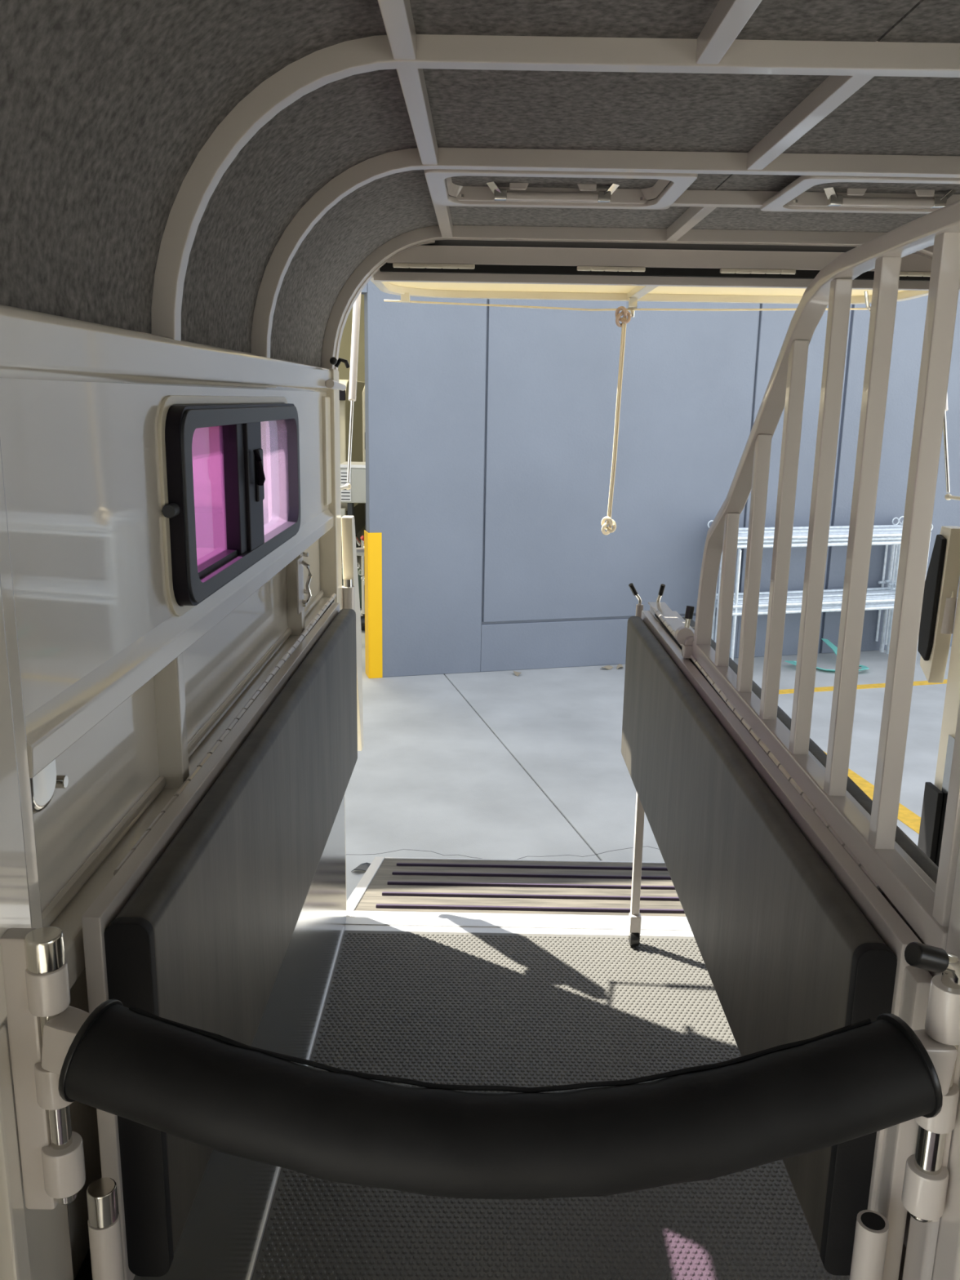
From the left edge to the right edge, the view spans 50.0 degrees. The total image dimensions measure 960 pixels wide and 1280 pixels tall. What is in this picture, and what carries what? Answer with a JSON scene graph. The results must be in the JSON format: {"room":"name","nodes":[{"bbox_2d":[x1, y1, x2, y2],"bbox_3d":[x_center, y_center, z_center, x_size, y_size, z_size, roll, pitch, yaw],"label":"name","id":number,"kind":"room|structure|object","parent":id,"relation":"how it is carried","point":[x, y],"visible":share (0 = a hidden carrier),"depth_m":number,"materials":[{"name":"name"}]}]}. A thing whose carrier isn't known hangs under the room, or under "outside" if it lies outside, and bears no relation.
{"room":"horse trailer interior","nodes":[
{"label":"horse trailer interior","id":0,"kind":"room"},
{"bbox_2d":[0,304,346,1279],"bbox_3d":[-0.479,0.533,1.308,0.085,1.850,4.100,1,13,0],"label":"wall","id":1,"kind":"structure","parent":0,"point":[127,695],"depth_m":1.32,"materials":[{"name":"beige paint"}]},
{"bbox_2d":[0,926,85,1209],"bbox_3d":[-0.408,0.408,0.966,0.058,0.292,0.037,1,13,0],"label":"bar hinge","id":2,"kind":"object","parent":1,"relation":"attached to","point":[35,965],"visible":0.88,"depth_m":0.95,"materials":[{"name":"silver metal"}]},
{"bbox_2d":[41,999,957,1199],"bbox_3d":[0.015,0.412,0.928,0.838,0.136,0.145,1,13,0],"label":"bar","id":3,"kind":"object","parent":2,"relation":"attached to","point":[217,1092],"visible":1,"depth_m":0.89,"materials":[{"name":"black"}]},
{"bbox_2d":[30,759,68,813],"bbox_3d":[-0.478,0.130,1.105,0.030,0.104,0.098,1,13,0],"label":"plate","id":4,"kind":"object","parent":1,"relation":"attached to","point":[43,784],"visible":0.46,"depth_m":1.10,"materials":[{"name":"silver metal"}]},
{"bbox_2d":[81,593,357,1279],"bbox_3d":[-0.411,0.425,2.131,0.086,0.688,2.096,1,13,0],"label":"partition panel","id":5,"kind":"object","parent":1,"relation":"attached to","point":[194,926],"visible":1,"depth_m":1.48,"materials":[{"name":"black plastic"}]},
{"bbox_2d":[86,1177,124,1279],"bbox_3d":[-0.412,0.792,1.158,0.033,0.416,0.033,1,13,0],"label":"post","id":6,"kind":"object","parent":5,"relation":"attached to","point":[104,1222],"depth_m":1.11,"materials":[{"name":"grey paint"}]},
{"bbox_2d":[157,395,300,616],"bbox_3d":[-0.450,-0.297,1.969,0.083,0.330,0.995,1,13,0],"label":"window","id":7,"kind":"structure","parent":1,"relation":"in","point":[189,580],"depth_m":1.85,"materials":[{"name":"grey"}]},
{"bbox_2d":[296,551,311,613],"bbox_3d":[-0.434,-0.143,2.578,0.032,0.141,0.101,1,13,0],"label":"hook","id":8,"kind":"object","parent":1,"relation":"attached to","point":[301,602],"visible":1,"depth_m":2.56,"materials":[{"name":"grey paint"}]},
{"bbox_2d":[325,378,346,391],"bbox_3d":[-0.421,-0.748,3.022,0.026,0.030,0.260,1,13,0],"label":"top latch","id":9,"kind":"object","parent":1,"relation":"attached to","point":[330,384],"visible":1,"depth_m":2.93,"materials":[{"name":"grey paint"}]},
{"bbox_2d":[329,356,350,368],"bbox_3d":[-0.410,-0.803,2.983,0.029,0.030,0.077,9,15,30],"label":"latch","id":10,"kind":"object","parent":1,"relation":"in","point":[333,360],"depth_m":2.98,"materials":[{"name":"black"}]},
{"bbox_2d":[340,291,361,489],"bbox_3d":[-0.420,-0.812,3.283,0.034,0.654,0.384,2,13,5],"label":"gas strut","id":11,"kind":"object","parent":1,"relation":"attached to","point":[357,305],"visible":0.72,"depth_m":3.34,"materials":[{"name":"silver metal"}]},
{"bbox_2d":[341,515,363,751],"bbox_3d":[-0.422,-0.001,3.412,0.044,0.835,0.259,1,13,0],"label":"panel","id":12,"kind":"object","parent":1,"relation":"attached to","point":[350,590],"visible":0.72,"depth_m":3.27,"materials":[{"name":"beige paint"}]},
{"bbox_2d":[334,240,435,369],"bbox_3d":[-0.308,-1.014,3.060,0.348,0.422,0.043,1,13,0],"label":"trim","id":13,"kind":"structure","parent":1,"relation":"attached to","point":[371,276],"depth_m":3.05,"materials":[{"name":"grey paint"}]},
{"bbox_2d":[151,34,959,341],"bbox_3d":[0.539,-0.622,1.469,2.032,0.411,0.034,1,13,0],"label":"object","id":14,"kind":"structure","parent":1,"relation":"attached to","point":[320,68],"depth_m":1.42,"materials":[{"name":"grey paint"}]},
{"bbox_2d":[251,916,693,1279],"bbox_3d":[0.502,1.449,1.491,2.070,0.097,4.050,1,13,0],"label":"floor","id":15,"kind":"structure","parent":0,"point":[352,923],"depth_m":3.40,"materials":[{"name":"silver metal"}]},
{"bbox_2d":[252,930,849,1279],"bbox_3d":[0.505,1.335,1.772,1.910,0.010,3.250,1,13,0],"label":"rubber mat","id":16,"kind":"object","parent":15,"relation":"on","point":[521,1010],"visible":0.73,"depth_m":2.65,"materials":[{"name":"grey"}]},
{"bbox_2d":[621,200,959,1279],"bbox_3d":[0.497,0.292,2.027,0.225,1.902,2.221,1,13,0],"label":"divider","id":17,"kind":"object","parent":16,"relation":"on","point":[802,896],"depth_m":1.41,"materials":[{"name":"beige plastic"}]},
{"bbox_2d":[849,1209,888,1279],"bbox_3d":[0.420,0.818,1.154,0.033,0.396,0.033,1,13,0],"label":"socket","id":18,"kind":"object","parent":17,"relation":"attached to","point":[872,1228],"depth_m":1.11,"materials":[{"name":"grey paint"}]},
{"bbox_2d":[0,0,959,367],"bbox_3d":[0.536,-0.539,1.047,2.090,0.440,4.090,1,13,0],"label":"ceiling","id":19,"kind":"structure","parent":0,"point":[107,107],"depth_m":1.45,"materials":[{"name":"grey paint"}]},
{"bbox_2d":[377,0,453,236],"bbox_3d":[-0.106,-0.715,0.989,0.032,0.034,4.050,1,13,0],"label":"trim","id":20,"kind":"structure","parent":19,"relation":"attached to","point":[397,15],"depth_m":1.54,"materials":[{"name":"grey paint"}]},
{"bbox_2d":[423,168,697,209],"bbox_3d":[0.167,-1.050,2.257,0.560,0.130,0.375,1,13,0],"label":"ceiling vent","id":21,"kind":"object","parent":19,"relation":"in","point":[436,180],"visible":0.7,"depth_m":2.36,"materials":[{"name":"grey paint"}]},
{"bbox_2d":[386,244,932,271],"bbox_3d":[0.550,-1.119,3.024,1.650,0.050,0.025,1,13,0],"label":"trim","id":22,"kind":"structure","parent":19,"relation":"attached to","point":[458,255],"depth_m":3.01,"materials":[{"name":"grey paint"}]},
{"bbox_2d":[370,262,930,317],"bbox_3d":[0.550,-1.108,3.344,1.770,0.115,0.658,1,13,0],"label":"door","id":23,"kind":"structure","parent":22,"relation":"attached to","point":[632,290],"depth_m":3.43,"materials":[{"name":"beige"}]},
{"bbox_2d":[600,306,631,535],"bbox_3d":[0.480,-0.764,3.639,0.072,0.792,0.036,1,13,0],"label":"rope","id":24,"kind":"object","parent":23,"relation":"hanging from","point":[625,313],"visible":1,"depth_m":3.63,"materials":[{"name":"beige"}]},
{"bbox_2d":[379,262,930,280],"bbox_3d":[0.550,-1.087,3.037,1.690,0.028,0.015,1,13,0],"label":"trim","id":25,"kind":"structure","parent":22,"relation":"attached to","point":[388,267],"depth_m":3.03,"materials":[{"name":"black"}]},
{"bbox_2d":[422,240,912,253],"bbox_3d":[0.551,-1.172,3.019,1.450,0.055,0.010,1,13,0],"label":"trim","id":26,"kind":"structure","parent":22,"relation":"attached to","point":[437,242],"depth_m":3.02,"materials":[{"name":"black"}]},
{"bbox_2d":[666,206,716,240],"bbox_3d":[0.549,-1.104,2.701,0.032,0.034,0.528,1,13,0],"label":"trim","id":27,"kind":"structure","parent":19,"relation":"attached to","point":[692,215],"depth_m":2.69,"materials":[{"name":"grey paint"}]},
{"bbox_2d":[447,186,959,208],"bbox_3d":[0.548,-1.040,2.426,1.250,0.033,0.035,1,13,0],"label":"trim","id":28,"kind":"structure","parent":19,"relation":"attached to","point":[707,198],"depth_m":2.41,"materials":[{"name":"grey paint"}]},
{"bbox_2d":[695,0,762,64],"bbox_3d":[0.305,-0.526,0.213,0.032,0.034,2.458,1,13,0],"label":"trim","id":29,"kind":"structure","parent":19,"relation":"attached to","point":[728,18],"depth_m":1.29,"materials":[{"name":"grey paint"}]},
{"bbox_2d":[746,75,874,169],"bbox_3d":[0.544,-0.880,1.742,0.032,0.034,0.616,1,13,0],"label":"trim","id":30,"kind":"structure","parent":19,"relation":"attached to","point":[834,90],"depth_m":1.69,"materials":[{"name":"grey paint"}]},
{"bbox_2d":[760,175,959,213],"bbox_3d":[0.942,-1.036,2.256,0.560,0.130,0.375,1,13,0],"label":"ceiling vent","id":31,"kind":"object","parent":19,"relation":"in","point":[777,202],"visible":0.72,"depth_m":2.37,"materials":[{"name":"grey paint"}]},
{"bbox_2d":[917,581,959,866],"bbox_3d":[1.508,0.568,1.305,0.100,1.850,4.100,1,13,0],"label":"wall","id":32,"kind":"structure","parent":0,"point":[935,797],"depth_m":3.30,"materials":[{"name":"beige paint"}]},
{"bbox_2d":[250,147,959,358],"bbox_3d":[0.542,-0.770,2.102,2.032,0.411,0.034,1,13,0],"label":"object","id":33,"kind":"structure","parent":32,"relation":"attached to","point":[370,170],"depth_m":2.05,"materials":[{"name":"grey paint"}]},
{"bbox_2d":[321,225,933,368],"bbox_3d":[0.548,-0.984,3.017,2.032,0.411,0.044,1,13,0],"label":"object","id":34,"kind":"structure","parent":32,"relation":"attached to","point":[482,233],"depth_m":2.96,"materials":[{"name":"grey paint"}]},
{"bbox_2d":[912,251,959,289],"bbox_3d":[1.404,-0.984,3.057,0.348,0.422,0.043,1,13,0],"label":"trim","id":35,"kind":"structure","parent":32,"relation":"attached to","point":[916,252],"depth_m":3.00,"materials":[{"name":"grey paint"}]},
{"bbox_2d":[917,525,959,682],"bbox_3d":[1.472,-0.115,3.307,0.072,0.503,0.130,1,13,0],"label":"panel","id":36,"kind":"object","parent":32,"relation":"attached to","point":[942,579],"visible":0.98,"depth_m":3.26,"materials":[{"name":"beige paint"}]},
{"bbox_2d":[942,392,959,500],"bbox_3d":[1.510,-0.778,3.280,0.034,0.654,0.384,0,13,-5],"label":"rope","id":37,"kind":"object","parent":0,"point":[948,496],"visible":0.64,"depth_m":3.31,"materials":[{"name":"beige"}]},
{"label":"outside","id":38,"kind":"structure","parent":0,"visible":0},
{"bbox_2d":[196,529,951,901],"bbox_3d":[0.020,-0.085,10.249,80.000,0.301,100.000,1,13,0],"label":"ground","id":39,"kind":"structure","parent":38,"point":[529,765],"depth_m":6.19,"materials":[{"name":"concrete"}]},
{"bbox_2d":[191,379,364,563],"bbox_3d":[-2.696,-2.266,13.669,2.280,2.300,3.380,1,13,0],"label":"trailer","id":40,"kind":"object","parent":39,"relation":"on","point":[206,453],"visible":0.18,"depth_m":12.18,"materials":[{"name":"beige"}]},
{"bbox_2d":[342,568,361,608],"bbox_3d":[-1.421,-0.541,10.665,0.600,0.350,0.400,1,13,0],"label":"latch","id":41,"kind":"object","parent":39,"relation":"on","point":[358,569],"visible":0.02,"depth_m":10.47,"materials":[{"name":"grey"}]},
{"bbox_2d":[340,461,365,515],"bbox_3d":[-1.159,-1.175,11.047,0.620,1.420,0.484,1,13,0],"label":"box","id":42,"kind":"object","parent":39,"relation":"on","point":[357,494],"visible":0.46,"depth_m":10.72,"materials":[{"name":"grey"}]},
{"bbox_2d":[355,535,364,630],"bbox_3d":[-0.923,-0.542,9.438,0.786,0.928,0.334,-12,18,-43],"label":"coupling","id":43,"kind":"object","parent":39,"relation":"on","point":[360,551],"visible":0.25,"depth_m":9.39,"materials":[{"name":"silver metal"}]},
{"bbox_2d":[351,862,370,871],"bbox_3d":[-0.531,1.036,4.688,0.109,0.026,0.048,-8,16,-33],"label":"dry leaf","id":44,"kind":"object","parent":39,"relation":"on","point":[364,866],"visible":0.78,"depth_m":4.68,"materials":[{"name":"grey"}]},
{"bbox_2d":[362,386,366,530],"bbox_3d":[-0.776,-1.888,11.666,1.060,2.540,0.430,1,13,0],"label":"caravan","id":45,"kind":"object","parent":39,"relation":"on","point":[363,391],"visible":0.02,"depth_m":11.38,"materials":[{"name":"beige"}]},
{"bbox_2d":[346,856,688,923],"bbox_3d":[0.515,1.007,4.113,2.000,0.403,1.242,1,13,0],"label":"ramp","id":46,"kind":"object","parent":39,"relation":"on","point":[411,887],"visible":0.5,"depth_m":4.02,"materials":[{"name":"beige metal"}]},
{"bbox_2d":[513,671,521,675],"bbox_3d":[0.286,0.257,8.078,0.048,0.026,0.109,-5,14,-24],"label":"dry leaf","id":47,"kind":"object","parent":39,"relation":"on","point":[517,673],"visible":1,"depth_m":8.05,"materials":[{"name":"beige"}]},
{"bbox_2d":[600,665,613,669],"bbox_3d":[1.021,0.221,8.285,0.109,0.026,0.048,-3,14,-17],"label":"dry leaf","id":48,"kind":"object","parent":39,"relation":"on","point":[608,667],"visible":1,"depth_m":8.29,"materials":[{"name":"beige"}]},
{"bbox_2d":[616,663,623,668],"bbox_3d":[1.135,0.213,8.330,0.048,0.026,0.109,6,14,21],"label":"dry leaf","id":49,"kind":"object","parent":39,"relation":"on","point":[619,665],"visible":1,"depth_m":8.32,"materials":[{"name":"beige"}]},
{"bbox_2d":[337,280,959,678],"bbox_3d":[-3.623,-4.281,10.908,20.799,7.450,9.158,-3,14,-15],"label":"wall","id":50,"kind":"structure","parent":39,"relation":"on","point":[489,430],"depth_m":8.01,"materials":[{"name":"blue"}]},
{"bbox_2d":[707,517,898,652],"bbox_3d":[2.696,-0.432,8.676,1.805,1.180,0.038,-3,14,-15],"label":"frame","id":51,"kind":"object","parent":39,"relation":"on","point":[882,582],"visible":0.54,"depth_m":8.87,"materials":[{"name":"white metal"}]},
{"bbox_2d":[711,520,903,655],"bbox_3d":[2.729,-0.404,8.551,1.807,1.185,0.038,-3,14,-15],"label":"frame","id":52,"kind":"object","parent":39,"relation":"on","point":[892,583],"visible":0.11,"depth_m":8.70,"materials":[{"name":"white metal"}]},
{"bbox_2d":[714,527,902,642],"bbox_3d":[2.760,-0.393,8.492,1.800,1.191,0.038,-3,14,-15],"label":"frame","id":53,"kind":"object","parent":39,"relation":"on","point":[895,584],"visible":0.03,"depth_m":8.30,"materials":[{"name":"white metal"}]},
{"bbox_2d":[715,515,903,653],"bbox_3d":[2.732,-0.427,8.617,1.796,1.198,0.038,-3,14,-15],"label":"frame","id":54,"kind":"object","parent":39,"relation":"on","point":[888,588],"visible":0.29,"depth_m":8.76,"materials":[{"name":"white metal"}]},
{"bbox_2d":[729,531,902,657],"bbox_3d":[2.788,-0.346,8.300,1.812,1.188,0.038,-3,14,-15],"label":"frame","id":55,"kind":"object","parent":39,"relation":"on","point":[874,539],"visible":0.06,"depth_m":8.21,"materials":[{"name":"white metal"}]},
{"bbox_2d":[733,530,902,609],"bbox_3d":[2.770,-0.361,8.362,1.813,1.188,0.038,-3,14,-15],"label":"frame","id":56,"kind":"object","parent":39,"relation":"on","point":[763,600],"visible":0.02,"depth_m":8.36,"materials":[{"name":"white metal"}]},
{"bbox_2d":[733,528,902,600],"bbox_3d":[2.773,-0.382,8.428,1.802,1.198,0.038,-3,14,-15],"label":"frame","id":57,"kind":"object","parent":39,"relation":"on","point":[874,529],"visible":0.02,"depth_m":8.38,"materials":[{"name":"white metal"}]},
{"bbox_2d":[785,638,869,671],"bbox_3d":[2.816,0.145,8.462,0.597,0.158,0.595,-5,14,-23],"label":"strap","id":58,"kind":"object","parent":39,"relation":"on","point":[834,648],"visible":0.47,"depth_m":8.43,"materials":[{"name":"teal"}]},
{"bbox_2d":[730,524,933,665],"bbox_3d":[2.782,-0.329,8.232,1.824,1.185,0.038,-3,14,-15],"label":"frame","id":59,"kind":"object","parent":39,"relation":"on","point":[735,614],"visible":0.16,"depth_m":8.13,"materials":[{"name":"white metal"}]},
{"bbox_2d":[778,679,946,693],"bbox_3d":[4.226,0.301,8.239,4.470,0.003,0.100,-3,14,-15],"label":"painted line","id":60,"kind":"object","parent":39,"relation":"on","point":[917,682],"visible":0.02,"depth_m":7.89,"materials":[{"name":"yellow paint"}]},
{"bbox_2d":[824,751,920,834],"bbox_3d":[2.235,0.922,5.438,0.138,0.003,2.253,-1,13,-9],"label":"painted line","id":61,"kind":"object","parent":39,"relation":"on","point":[905,815],"visible":0.33,"depth_m":5.51,"materials":[{"name":"yellow paint"}]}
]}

